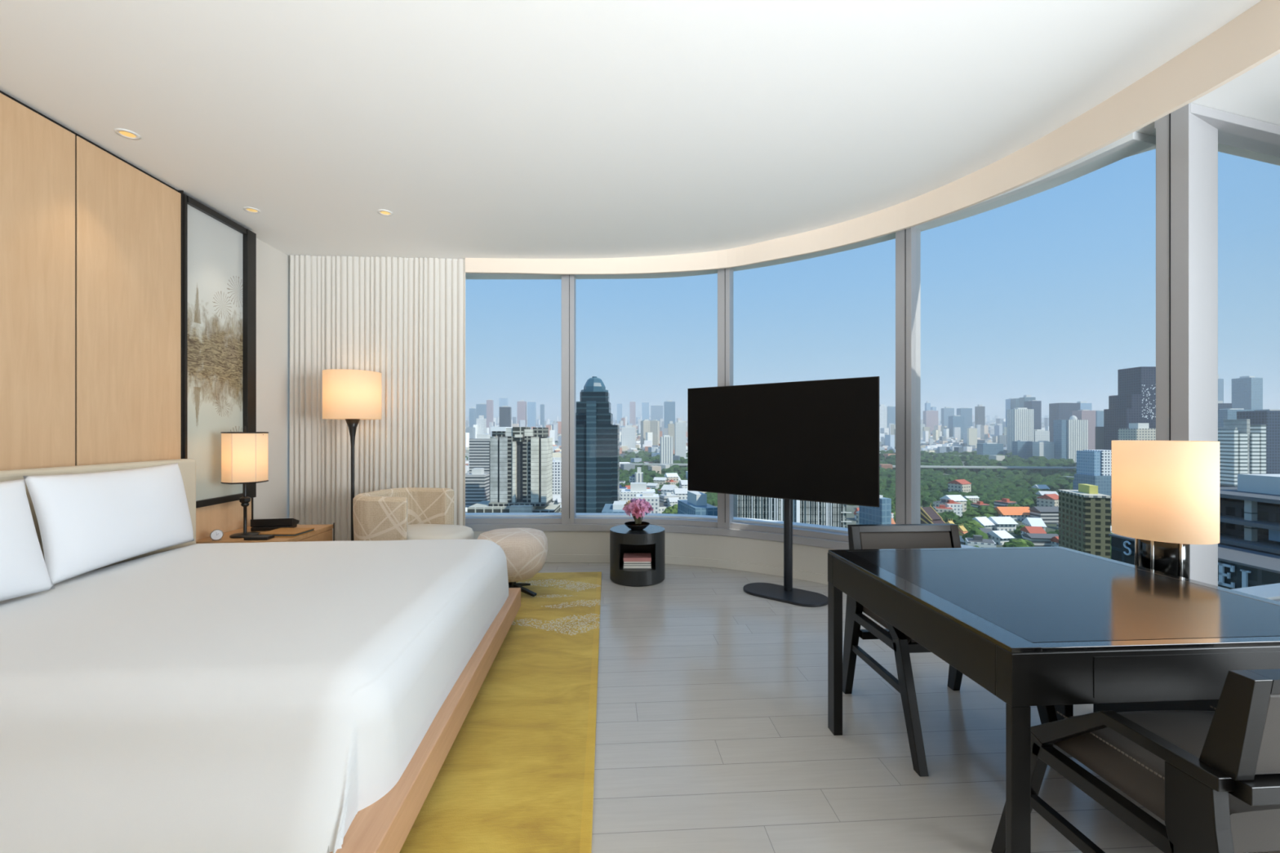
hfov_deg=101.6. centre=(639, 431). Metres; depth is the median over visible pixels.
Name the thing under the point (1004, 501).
house
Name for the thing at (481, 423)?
skyscraper
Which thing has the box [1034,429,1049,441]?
apartment block
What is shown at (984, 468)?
elevated road
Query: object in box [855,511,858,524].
house
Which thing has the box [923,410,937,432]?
skyscraper
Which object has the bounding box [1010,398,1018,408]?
skyscraper
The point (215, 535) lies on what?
alarm clock
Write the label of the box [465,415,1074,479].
buildings
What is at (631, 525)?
bowl
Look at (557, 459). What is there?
plant
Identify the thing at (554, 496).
house
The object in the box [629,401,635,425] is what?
skyscraper
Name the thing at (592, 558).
baseboard
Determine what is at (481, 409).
skyscraper
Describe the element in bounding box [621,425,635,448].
apartment block
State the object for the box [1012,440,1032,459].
office block
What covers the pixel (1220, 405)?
office tower
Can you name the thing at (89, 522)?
pillow
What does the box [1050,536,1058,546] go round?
house
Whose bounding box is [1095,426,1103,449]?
apartment block
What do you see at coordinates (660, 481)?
house
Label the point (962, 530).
pavilion
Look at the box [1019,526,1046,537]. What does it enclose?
house
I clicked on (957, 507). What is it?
house
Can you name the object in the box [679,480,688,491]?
house
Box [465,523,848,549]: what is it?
trim
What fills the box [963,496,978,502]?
house
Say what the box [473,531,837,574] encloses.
wall
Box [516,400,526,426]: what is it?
skyscraper
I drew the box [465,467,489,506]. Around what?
office block
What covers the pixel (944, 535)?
desk chair
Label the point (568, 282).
window mullion
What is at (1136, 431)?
apartment block
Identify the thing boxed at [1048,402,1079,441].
office tower
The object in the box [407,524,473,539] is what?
seat cushion
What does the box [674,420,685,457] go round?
apartment block
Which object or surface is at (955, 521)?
tree
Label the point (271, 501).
wall
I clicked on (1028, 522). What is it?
house
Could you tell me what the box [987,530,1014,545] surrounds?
house
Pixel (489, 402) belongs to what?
skyscraper
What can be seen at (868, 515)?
office block
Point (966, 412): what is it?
skyscraper
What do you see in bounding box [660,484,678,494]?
house
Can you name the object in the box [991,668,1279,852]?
desk chair
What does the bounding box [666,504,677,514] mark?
tree
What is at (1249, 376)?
plant
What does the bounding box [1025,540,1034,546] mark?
tree
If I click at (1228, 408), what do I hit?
plant
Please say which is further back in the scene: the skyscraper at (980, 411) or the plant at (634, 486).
the skyscraper at (980, 411)
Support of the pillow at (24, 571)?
on the duvet
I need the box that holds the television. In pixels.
[687,376,879,607]
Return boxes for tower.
[467,426,559,512]
[575,376,619,512]
[1006,408,1034,449]
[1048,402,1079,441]
[1053,415,1088,462]
[1071,409,1095,449]
[1074,449,1111,496]
[1076,401,1092,410]
[1095,410,1103,426]
[1217,400,1231,409]
[1217,408,1253,427]
[1217,419,1266,487]
[1236,408,1279,474]
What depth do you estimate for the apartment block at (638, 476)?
639.95 m
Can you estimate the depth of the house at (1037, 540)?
357.67 m
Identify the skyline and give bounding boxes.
[466,415,1047,427]
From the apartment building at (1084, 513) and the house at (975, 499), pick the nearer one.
the apartment building at (1084, 513)
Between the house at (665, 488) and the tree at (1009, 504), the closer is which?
the tree at (1009, 504)
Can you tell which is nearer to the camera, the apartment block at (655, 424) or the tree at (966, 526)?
the tree at (966, 526)
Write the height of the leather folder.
0.024 m
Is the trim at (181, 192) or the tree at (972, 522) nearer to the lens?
the trim at (181, 192)
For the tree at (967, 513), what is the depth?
447.68 m
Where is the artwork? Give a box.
[183,195,256,508]
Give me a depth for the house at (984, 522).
410.37 m
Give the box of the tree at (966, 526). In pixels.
[957,524,970,532]
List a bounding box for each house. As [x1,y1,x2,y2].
[548,494,561,504]
[556,497,561,505]
[619,484,627,498]
[629,474,635,482]
[646,482,659,488]
[653,477,666,484]
[658,492,679,505]
[659,502,668,513]
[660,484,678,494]
[663,472,678,481]
[666,480,678,484]
[666,497,679,506]
[672,488,688,499]
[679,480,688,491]
[853,507,858,519]
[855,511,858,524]
[933,498,947,508]
[934,504,953,512]
[939,494,966,511]
[944,499,962,516]
[947,479,971,492]
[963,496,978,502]
[964,534,995,547]
[970,501,990,507]
[972,516,995,530]
[977,528,991,539]
[987,516,1017,530]
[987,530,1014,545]
[994,497,1017,507]
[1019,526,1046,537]
[1021,517,1046,531]
[1022,533,1058,546]
[1031,484,1049,489]
[1035,490,1057,495]
[1036,493,1058,506]
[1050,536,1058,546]
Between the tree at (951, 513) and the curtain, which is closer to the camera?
the curtain
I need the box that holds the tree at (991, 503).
[985,499,995,507]
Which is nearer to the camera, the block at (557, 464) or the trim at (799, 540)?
the trim at (799, 540)
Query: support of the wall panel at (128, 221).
attached to the wall at (271, 501)
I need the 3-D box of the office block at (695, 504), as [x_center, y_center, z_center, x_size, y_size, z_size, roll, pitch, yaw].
[27.647,56.471,255.000,10.724,52.941,30.000,0,0,-11]
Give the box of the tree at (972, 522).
[962,519,984,528]
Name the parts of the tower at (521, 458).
crown frame, crown, crown frame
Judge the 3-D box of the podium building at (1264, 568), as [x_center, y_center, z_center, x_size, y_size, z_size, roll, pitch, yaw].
[113.750,55.401,89.500,13.300,63.903,59.800,0,0,0]
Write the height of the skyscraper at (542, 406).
143.554 m
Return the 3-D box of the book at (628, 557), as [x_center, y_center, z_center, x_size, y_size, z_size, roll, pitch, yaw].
[-0.022,1.060,4.370,0.230,0.042,0.180,0,0,0]
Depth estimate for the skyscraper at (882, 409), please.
2200.08 m
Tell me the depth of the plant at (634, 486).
506.49 m
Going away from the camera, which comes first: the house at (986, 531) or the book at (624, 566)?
the book at (624, 566)
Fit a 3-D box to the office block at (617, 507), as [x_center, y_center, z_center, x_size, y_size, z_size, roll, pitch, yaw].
[-9.926,60.551,285.000,19.853,43.015,30.000,0,0,0]
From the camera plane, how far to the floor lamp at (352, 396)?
4.18 m
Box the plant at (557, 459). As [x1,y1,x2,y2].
[555,457,561,461]
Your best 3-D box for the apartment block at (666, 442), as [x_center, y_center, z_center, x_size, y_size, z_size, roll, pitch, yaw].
[46.324,35.074,910.000,22.059,56.912,20.000,0,0,0]
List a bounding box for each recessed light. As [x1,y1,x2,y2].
[114,128,141,139]
[243,206,261,213]
[377,209,392,215]
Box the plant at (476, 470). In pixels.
[471,467,484,474]
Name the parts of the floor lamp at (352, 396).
lamp shade, stem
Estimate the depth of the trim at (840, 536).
4.95 m
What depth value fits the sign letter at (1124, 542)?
114.39 m
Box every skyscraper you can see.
[469,407,475,426]
[475,403,486,418]
[475,415,486,434]
[486,399,493,427]
[499,397,507,407]
[499,405,511,426]
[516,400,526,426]
[527,401,536,429]
[540,404,544,427]
[617,403,622,423]
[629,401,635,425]
[641,401,648,420]
[650,404,662,421]
[663,400,675,427]
[879,404,887,427]
[887,405,895,427]
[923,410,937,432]
[924,401,930,410]
[930,406,936,410]
[941,407,954,427]
[948,415,964,439]
[956,407,972,432]
[974,404,985,427]
[1005,398,1012,426]
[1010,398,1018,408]
[1018,395,1035,408]
[1023,400,1041,429]
[1103,366,1155,449]
[1217,374,1223,403]
[1231,375,1262,409]
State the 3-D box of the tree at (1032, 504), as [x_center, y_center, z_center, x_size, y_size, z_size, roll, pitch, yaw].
[370.575,72.684,497.446,15.124,11.019,16.905,0,0,-17]
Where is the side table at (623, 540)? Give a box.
[609,524,664,586]
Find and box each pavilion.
[946,518,954,524]
[957,523,968,542]
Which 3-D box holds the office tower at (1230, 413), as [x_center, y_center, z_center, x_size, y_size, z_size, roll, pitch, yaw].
[922.550,15.588,815.000,45.098,101.765,30.000,0,0,0]
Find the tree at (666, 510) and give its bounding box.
[662,507,670,513]
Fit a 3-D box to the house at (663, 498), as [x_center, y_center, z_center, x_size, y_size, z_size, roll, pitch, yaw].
[27.309,66.434,492.353,15.341,18.171,14.532,0,0,-19]
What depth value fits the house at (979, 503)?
478.60 m
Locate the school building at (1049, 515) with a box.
[1028,506,1058,524]
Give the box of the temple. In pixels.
[920,502,945,524]
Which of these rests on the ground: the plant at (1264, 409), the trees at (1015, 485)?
the trees at (1015, 485)
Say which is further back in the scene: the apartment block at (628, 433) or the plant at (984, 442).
the apartment block at (628, 433)
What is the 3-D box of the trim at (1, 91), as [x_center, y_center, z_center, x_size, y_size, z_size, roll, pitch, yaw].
[-2.808,-1.538,0.433,0.050,0.021,7.222,0,0,-4]
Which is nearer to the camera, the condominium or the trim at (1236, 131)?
the trim at (1236, 131)
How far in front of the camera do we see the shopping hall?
506.49 m
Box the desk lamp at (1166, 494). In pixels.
[1111,440,1219,578]
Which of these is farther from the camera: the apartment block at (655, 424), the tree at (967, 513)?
the apartment block at (655, 424)
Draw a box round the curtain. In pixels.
[288,254,465,541]
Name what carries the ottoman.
on the rug
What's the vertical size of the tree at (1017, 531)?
9.903 m
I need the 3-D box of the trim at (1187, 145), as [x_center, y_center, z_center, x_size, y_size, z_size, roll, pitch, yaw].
[2.716,-0.149,2.600,0.323,2.799,0.271,0,0,-4]
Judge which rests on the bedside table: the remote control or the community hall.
the remote control
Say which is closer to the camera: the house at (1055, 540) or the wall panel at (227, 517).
the wall panel at (227, 517)
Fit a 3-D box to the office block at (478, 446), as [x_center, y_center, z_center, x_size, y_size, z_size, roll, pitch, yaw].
[-159.313,38.946,531.000,21.667,71.520,22.000,0,0,0]
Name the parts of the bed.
headboard, frame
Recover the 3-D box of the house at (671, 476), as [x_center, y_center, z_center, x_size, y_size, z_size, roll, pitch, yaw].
[38.708,61.314,647.084,14.574,19.309,16.720,0,0,-13]
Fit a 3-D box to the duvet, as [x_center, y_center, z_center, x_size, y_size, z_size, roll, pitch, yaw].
[-1.688,0.944,2.269,1.860,0.552,2.194,0,0,-4]
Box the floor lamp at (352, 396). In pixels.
[322,368,381,540]
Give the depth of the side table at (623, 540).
4.26 m
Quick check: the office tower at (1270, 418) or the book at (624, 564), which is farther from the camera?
the office tower at (1270, 418)
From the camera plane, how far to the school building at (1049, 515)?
434.60 m
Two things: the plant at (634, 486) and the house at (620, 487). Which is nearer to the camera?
the plant at (634, 486)
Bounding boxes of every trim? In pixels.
[0,90,186,195]
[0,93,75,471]
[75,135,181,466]
[75,137,75,466]
[177,190,183,458]
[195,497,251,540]
[251,497,253,519]
[465,0,1279,275]
[465,131,1155,279]
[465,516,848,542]
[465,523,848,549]
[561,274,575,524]
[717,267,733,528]
[895,226,920,524]
[1154,102,1279,157]
[1155,102,1217,586]
[1231,582,1279,599]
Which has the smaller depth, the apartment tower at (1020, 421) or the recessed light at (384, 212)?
the recessed light at (384, 212)
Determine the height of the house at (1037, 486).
10.721 m
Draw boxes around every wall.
[253,238,289,519]
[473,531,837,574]
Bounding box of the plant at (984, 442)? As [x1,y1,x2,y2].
[983,442,996,444]
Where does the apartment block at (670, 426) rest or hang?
on the ground
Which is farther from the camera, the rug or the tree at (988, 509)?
the tree at (988, 509)
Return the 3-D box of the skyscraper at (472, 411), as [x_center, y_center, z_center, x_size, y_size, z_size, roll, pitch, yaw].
[-739.889,-42.377,2310.001,25.368,129.461,20.000,0,0,0]
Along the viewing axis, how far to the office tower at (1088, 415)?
1150.06 m
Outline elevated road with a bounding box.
[631,462,1076,470]
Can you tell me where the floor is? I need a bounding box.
[537,562,1279,852]
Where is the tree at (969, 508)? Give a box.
[966,505,977,511]
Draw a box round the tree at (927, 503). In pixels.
[923,501,933,507]
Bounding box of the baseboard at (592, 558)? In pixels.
[545,554,827,584]
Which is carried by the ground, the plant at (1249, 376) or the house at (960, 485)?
the house at (960, 485)
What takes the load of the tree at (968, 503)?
on the ground
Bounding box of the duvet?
[0,539,508,852]
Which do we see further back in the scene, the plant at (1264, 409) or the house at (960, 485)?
the plant at (1264, 409)
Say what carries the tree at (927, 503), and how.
on the ground
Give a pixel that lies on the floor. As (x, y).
(713, 735)
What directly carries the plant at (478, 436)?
on the office block at (478, 446)
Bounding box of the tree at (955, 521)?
[943,516,963,524]
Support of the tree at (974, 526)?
on the ground
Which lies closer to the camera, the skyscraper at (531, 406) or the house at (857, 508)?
the house at (857, 508)
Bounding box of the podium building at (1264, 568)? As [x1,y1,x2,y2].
[1108,533,1279,589]
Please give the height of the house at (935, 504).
17.190 m
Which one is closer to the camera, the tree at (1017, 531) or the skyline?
the tree at (1017, 531)
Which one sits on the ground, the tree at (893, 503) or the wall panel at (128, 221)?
the tree at (893, 503)
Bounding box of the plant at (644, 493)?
[642,491,653,496]
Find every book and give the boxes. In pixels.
[623,552,651,563]
[623,561,651,565]
[623,565,651,568]
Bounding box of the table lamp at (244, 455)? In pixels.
[220,426,268,537]
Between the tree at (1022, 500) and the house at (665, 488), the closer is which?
the tree at (1022, 500)
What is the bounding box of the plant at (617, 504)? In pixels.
[613,501,627,509]
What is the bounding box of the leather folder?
[258,528,315,537]
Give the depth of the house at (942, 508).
444.25 m
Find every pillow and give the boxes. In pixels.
[0,479,54,601]
[22,462,194,584]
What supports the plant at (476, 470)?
on the office block at (477, 482)
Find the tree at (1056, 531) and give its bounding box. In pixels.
[1046,528,1058,534]
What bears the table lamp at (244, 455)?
on the bedside table
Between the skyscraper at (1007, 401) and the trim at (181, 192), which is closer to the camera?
the trim at (181, 192)
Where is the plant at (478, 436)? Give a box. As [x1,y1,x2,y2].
[476,434,489,438]
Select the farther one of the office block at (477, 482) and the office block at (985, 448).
the office block at (985, 448)
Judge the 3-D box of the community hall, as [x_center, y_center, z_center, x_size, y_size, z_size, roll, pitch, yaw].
[325.153,71.341,455.805,27.988,10.976,18.000,0,0,0]
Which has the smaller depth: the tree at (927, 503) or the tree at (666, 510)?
the tree at (666, 510)
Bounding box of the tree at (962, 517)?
[956,515,969,520]
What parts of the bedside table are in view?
drawer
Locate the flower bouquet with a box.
[622,497,653,524]
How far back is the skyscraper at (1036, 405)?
1499.96 m
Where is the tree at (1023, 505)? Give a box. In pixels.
[1021,503,1032,508]
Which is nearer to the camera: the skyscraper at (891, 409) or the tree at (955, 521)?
the tree at (955, 521)
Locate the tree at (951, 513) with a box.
[944,511,959,519]
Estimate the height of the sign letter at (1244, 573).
4.000 m
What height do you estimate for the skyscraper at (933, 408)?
137.794 m
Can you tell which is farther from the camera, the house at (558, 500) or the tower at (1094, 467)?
the tower at (1094, 467)
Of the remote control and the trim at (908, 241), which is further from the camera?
the trim at (908, 241)
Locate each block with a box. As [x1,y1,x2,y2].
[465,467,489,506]
[469,434,489,473]
[552,457,561,496]
[601,501,627,513]
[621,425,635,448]
[635,466,643,482]
[635,491,659,513]
[640,419,650,447]
[650,419,659,445]
[660,435,673,466]
[667,421,674,449]
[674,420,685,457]
[677,490,717,515]
[858,494,891,524]
[977,442,1003,455]
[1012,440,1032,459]
[1032,440,1053,459]
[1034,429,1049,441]
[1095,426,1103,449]
[1118,422,1155,440]
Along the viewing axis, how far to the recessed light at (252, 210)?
3.65 m
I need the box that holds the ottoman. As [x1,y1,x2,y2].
[476,527,547,596]
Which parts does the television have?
panel, plate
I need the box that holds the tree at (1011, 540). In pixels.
[1003,538,1029,546]
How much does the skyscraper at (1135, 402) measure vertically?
156.054 m
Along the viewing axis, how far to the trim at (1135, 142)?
3.48 m
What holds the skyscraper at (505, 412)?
on the ground
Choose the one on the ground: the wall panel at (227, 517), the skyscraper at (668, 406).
the skyscraper at (668, 406)
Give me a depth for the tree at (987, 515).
433.12 m
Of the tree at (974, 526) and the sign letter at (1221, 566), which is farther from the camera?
the tree at (974, 526)
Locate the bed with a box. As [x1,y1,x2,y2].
[0,458,520,852]
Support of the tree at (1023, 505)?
on the ground
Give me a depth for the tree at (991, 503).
509.21 m
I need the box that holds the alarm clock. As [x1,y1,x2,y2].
[209,528,223,541]
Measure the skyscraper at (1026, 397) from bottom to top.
162.794 m
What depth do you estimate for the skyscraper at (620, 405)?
3300.29 m
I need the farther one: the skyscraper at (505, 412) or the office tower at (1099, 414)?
the skyscraper at (505, 412)
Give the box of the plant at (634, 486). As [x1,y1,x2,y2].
[630,482,646,491]
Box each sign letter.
[1123,541,1131,555]
[1217,562,1235,588]
[1240,568,1250,587]
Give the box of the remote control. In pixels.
[244,534,274,540]
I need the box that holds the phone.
[250,518,299,531]
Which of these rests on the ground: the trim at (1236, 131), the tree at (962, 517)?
the tree at (962, 517)
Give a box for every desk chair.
[842,523,1057,777]
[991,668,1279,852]
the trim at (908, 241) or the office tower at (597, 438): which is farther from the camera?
the office tower at (597, 438)
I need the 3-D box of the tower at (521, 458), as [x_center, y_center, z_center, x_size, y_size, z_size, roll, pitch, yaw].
[-97.794,39.108,411.500,64.216,85.078,39.000,0,0,0]
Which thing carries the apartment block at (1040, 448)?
on the ground
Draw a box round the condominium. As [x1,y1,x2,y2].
[733,494,852,528]
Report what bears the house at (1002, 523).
on the ground
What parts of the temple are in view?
gable trim, gable trim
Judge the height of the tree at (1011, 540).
11.100 m
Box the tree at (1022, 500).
[1017,498,1033,506]
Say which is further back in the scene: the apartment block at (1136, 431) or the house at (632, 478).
the house at (632, 478)
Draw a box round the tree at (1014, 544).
[1002,542,1028,546]
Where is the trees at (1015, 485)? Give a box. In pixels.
[465,421,1076,506]
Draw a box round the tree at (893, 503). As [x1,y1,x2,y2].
[891,500,895,509]
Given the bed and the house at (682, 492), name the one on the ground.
the house at (682, 492)
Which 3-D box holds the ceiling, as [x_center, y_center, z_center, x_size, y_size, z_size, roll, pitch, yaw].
[1.286,-1.725,1.115,8.908,0.350,8.662,0,0,-4]
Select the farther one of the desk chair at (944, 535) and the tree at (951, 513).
the tree at (951, 513)
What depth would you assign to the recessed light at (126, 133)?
2.72 m
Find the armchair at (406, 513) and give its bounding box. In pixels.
[352,487,473,540]
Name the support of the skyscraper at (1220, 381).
on the ground
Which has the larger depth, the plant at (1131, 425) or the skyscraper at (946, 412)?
the skyscraper at (946, 412)
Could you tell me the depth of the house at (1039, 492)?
528.47 m
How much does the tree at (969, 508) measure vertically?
11.521 m
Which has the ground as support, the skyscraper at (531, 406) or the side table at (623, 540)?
the skyscraper at (531, 406)
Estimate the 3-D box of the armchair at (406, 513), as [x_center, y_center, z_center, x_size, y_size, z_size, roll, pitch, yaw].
[-1.707,0.848,4.007,0.815,0.764,0.667,0,0,10]
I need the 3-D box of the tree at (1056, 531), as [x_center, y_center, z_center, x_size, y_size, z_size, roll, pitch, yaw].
[298.829,76.080,373.437,15.841,12.619,17.841,0,0,32]
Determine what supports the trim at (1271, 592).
attached to the wall
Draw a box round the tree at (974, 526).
[968,524,982,529]
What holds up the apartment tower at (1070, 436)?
on the ground
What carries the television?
on the floor
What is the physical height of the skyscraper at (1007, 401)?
155.196 m
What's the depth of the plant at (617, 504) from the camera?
277.53 m
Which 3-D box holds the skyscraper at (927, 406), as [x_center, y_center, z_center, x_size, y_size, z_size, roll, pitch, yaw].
[1381.742,-63.762,2509.000,18.382,160.466,18.000,0,0,0]
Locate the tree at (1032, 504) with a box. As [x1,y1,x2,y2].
[1019,502,1036,506]
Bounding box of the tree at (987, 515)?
[979,513,993,517]
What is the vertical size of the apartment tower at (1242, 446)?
87.426 m
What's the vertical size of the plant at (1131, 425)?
6.531 m
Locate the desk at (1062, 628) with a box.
[827,546,1279,852]
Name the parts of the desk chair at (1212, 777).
leg, rail, seat rail, arm, seat, leg, post, rail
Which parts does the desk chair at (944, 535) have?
leg, post, rail, seat rail, seat, arm, rail, leg, rail, post, leg, leg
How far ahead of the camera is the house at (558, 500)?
473.19 m
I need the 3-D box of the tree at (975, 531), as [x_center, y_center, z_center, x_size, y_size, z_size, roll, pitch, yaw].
[234.783,75.061,364.398,18.281,14.646,16.277,0,0,-34]
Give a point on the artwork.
(220, 253)
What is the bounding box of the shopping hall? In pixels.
[620,482,655,501]
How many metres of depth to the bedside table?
3.73 m
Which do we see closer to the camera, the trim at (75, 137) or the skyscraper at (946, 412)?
the trim at (75, 137)
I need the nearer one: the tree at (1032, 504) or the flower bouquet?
the flower bouquet
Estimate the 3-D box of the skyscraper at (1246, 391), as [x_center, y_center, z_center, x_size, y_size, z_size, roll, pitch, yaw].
[1296.141,-29.816,1115.000,40.107,174.926,30.000,0,0,-17]
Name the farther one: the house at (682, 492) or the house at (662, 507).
the house at (682, 492)
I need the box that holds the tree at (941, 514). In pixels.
[937,511,951,520]
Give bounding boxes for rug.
[399,572,601,852]
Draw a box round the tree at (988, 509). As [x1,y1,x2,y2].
[975,505,999,516]
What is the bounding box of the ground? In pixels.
[661,460,1111,547]
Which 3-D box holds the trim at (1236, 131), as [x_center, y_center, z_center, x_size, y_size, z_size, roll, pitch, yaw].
[3.961,-1.526,2.922,2.852,0.047,0.751,0,0,-4]
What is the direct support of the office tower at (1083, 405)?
on the ground
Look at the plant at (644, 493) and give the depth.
435.45 m
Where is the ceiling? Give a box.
[0,0,1279,258]
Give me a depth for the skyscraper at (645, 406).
2999.82 m
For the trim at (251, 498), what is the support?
attached to the wall at (271, 501)
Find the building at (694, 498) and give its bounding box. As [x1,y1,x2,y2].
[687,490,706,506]
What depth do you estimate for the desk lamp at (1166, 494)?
1.90 m
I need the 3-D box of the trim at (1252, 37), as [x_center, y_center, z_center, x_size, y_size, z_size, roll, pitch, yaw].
[0.503,-1.444,0.873,3.638,0.213,7.885,0,0,-4]
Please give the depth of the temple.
399.00 m
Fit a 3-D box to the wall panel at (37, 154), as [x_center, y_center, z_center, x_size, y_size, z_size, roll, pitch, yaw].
[-2.890,-0.149,2.357,0.008,2.758,0.666,0,0,-4]
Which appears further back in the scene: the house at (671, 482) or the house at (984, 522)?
the house at (671, 482)
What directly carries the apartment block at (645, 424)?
on the ground
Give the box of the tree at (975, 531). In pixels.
[961,528,989,541]
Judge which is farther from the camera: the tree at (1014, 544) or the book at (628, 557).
the tree at (1014, 544)
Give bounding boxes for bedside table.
[195,522,334,543]
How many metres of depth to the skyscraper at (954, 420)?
1700.09 m
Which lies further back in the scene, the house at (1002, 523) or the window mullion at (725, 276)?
the house at (1002, 523)
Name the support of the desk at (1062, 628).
on the floor
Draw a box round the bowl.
[624,521,649,530]
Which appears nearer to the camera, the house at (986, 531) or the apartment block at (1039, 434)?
the house at (986, 531)
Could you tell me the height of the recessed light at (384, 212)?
0.006 m
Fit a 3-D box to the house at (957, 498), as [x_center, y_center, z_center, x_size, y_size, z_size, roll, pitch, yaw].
[280.247,66.609,467.317,14.562,19.293,16.706,0,0,-8]
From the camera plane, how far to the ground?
436.41 m
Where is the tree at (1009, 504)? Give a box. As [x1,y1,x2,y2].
[1005,503,1022,506]
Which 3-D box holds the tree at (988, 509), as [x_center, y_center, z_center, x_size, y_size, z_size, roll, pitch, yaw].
[307.107,72.552,461.811,18.494,14.179,16.545,0,0,43]
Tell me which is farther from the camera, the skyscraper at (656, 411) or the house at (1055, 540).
the skyscraper at (656, 411)
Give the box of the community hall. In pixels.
[994,506,1030,520]
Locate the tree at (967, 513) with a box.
[964,510,980,517]
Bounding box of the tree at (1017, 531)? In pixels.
[1013,524,1026,535]
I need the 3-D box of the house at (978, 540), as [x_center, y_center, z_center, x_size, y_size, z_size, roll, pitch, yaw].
[222.119,74.031,340.848,15.481,11.888,13.119,0,0,26]
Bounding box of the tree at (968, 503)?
[964,497,971,506]
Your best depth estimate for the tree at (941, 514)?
435.02 m
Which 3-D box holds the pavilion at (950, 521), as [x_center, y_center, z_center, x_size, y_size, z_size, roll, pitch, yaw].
[230.625,71.742,388.500,6.000,14.016,12.000,0,0,-20]
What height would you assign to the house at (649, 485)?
10.753 m
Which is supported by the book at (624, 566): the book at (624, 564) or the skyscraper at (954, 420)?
the book at (624, 564)
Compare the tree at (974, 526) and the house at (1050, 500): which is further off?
the house at (1050, 500)
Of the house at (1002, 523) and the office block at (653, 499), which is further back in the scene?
the office block at (653, 499)
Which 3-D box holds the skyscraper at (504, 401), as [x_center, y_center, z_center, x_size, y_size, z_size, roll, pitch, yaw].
[-839.214,-105.980,3215.001,47.059,203.725,30.000,0,0,0]
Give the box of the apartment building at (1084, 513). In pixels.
[1057,484,1111,559]
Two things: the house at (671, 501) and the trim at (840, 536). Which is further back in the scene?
the house at (671, 501)

